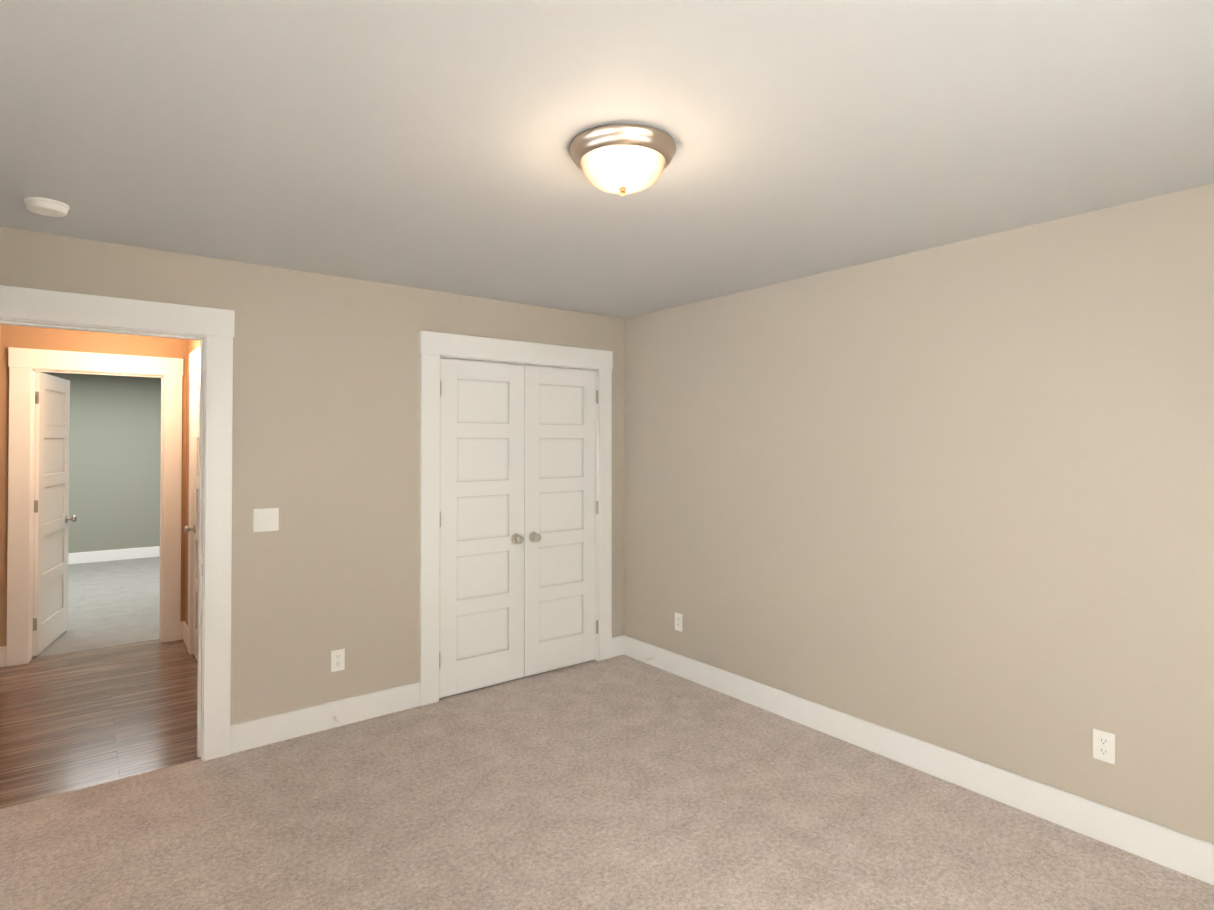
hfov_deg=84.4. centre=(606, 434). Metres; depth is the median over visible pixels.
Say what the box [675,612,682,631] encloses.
outlet
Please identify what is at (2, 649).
baseboard
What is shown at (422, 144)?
ceiling
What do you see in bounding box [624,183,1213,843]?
wall
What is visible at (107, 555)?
baseboard
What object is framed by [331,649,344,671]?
outlet
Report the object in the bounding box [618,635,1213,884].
baseboard
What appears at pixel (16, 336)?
wall
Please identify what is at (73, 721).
floor
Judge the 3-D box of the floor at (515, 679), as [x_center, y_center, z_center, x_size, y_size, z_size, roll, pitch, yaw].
[-0.802,1.618,4.625,1.750,0.060,0.730,1,-1,-38]
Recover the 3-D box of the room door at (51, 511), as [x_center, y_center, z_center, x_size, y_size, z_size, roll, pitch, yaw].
[-4.250,0.567,5.122,0.167,2.030,0.777,0,-1,-26]
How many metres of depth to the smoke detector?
2.50 m
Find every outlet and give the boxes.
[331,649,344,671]
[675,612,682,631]
[1093,728,1114,764]
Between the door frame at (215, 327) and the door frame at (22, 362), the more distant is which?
the door frame at (22, 362)
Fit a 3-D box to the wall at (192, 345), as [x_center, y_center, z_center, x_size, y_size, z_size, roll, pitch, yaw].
[-2.552,0.365,4.386,0.120,2.440,2.286,1,-1,-38]
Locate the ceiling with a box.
[0,0,1213,318]
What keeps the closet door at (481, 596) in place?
in the wall at (326, 422)
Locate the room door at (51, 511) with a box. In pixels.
[32,372,76,655]
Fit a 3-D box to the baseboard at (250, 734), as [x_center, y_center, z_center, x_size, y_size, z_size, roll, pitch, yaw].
[-1.475,1.506,3.601,0.975,0.140,0.015,1,-1,-38]
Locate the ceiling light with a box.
[570,124,675,195]
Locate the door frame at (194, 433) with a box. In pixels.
[184,345,199,661]
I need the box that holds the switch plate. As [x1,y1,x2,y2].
[253,508,278,531]
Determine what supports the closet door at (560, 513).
in the wall at (326, 422)
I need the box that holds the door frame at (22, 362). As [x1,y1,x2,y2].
[6,347,182,666]
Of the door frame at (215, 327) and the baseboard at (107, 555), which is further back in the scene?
the baseboard at (107, 555)
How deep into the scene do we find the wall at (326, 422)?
3.58 m
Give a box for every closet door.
[439,359,523,697]
[524,366,597,676]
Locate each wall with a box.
[0,226,623,724]
[0,324,186,646]
[42,372,160,552]
[185,339,199,625]
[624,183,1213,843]
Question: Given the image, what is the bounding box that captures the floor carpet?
[0,655,1213,909]
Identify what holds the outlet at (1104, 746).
attached to the wall at (956, 497)
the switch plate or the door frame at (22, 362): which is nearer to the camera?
the switch plate
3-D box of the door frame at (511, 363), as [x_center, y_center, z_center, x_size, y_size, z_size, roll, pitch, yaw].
[-0.574,0.550,4.404,1.220,2.070,0.122,1,-1,-38]
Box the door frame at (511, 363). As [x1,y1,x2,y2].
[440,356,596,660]
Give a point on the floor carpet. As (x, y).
(622, 783)
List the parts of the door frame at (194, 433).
hall closet door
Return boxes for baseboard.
[0,646,5,666]
[68,546,159,564]
[180,621,187,648]
[230,682,419,753]
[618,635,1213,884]
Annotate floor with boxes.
[0,639,200,808]
[32,557,159,657]
[439,660,592,698]
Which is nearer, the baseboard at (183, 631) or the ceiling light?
the ceiling light
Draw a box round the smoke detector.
[24,197,68,216]
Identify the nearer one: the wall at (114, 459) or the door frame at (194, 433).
the door frame at (194, 433)
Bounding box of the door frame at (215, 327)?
[0,285,234,760]
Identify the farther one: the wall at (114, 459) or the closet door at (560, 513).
the wall at (114, 459)
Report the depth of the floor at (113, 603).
6.30 m
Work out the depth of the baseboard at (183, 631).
5.12 m

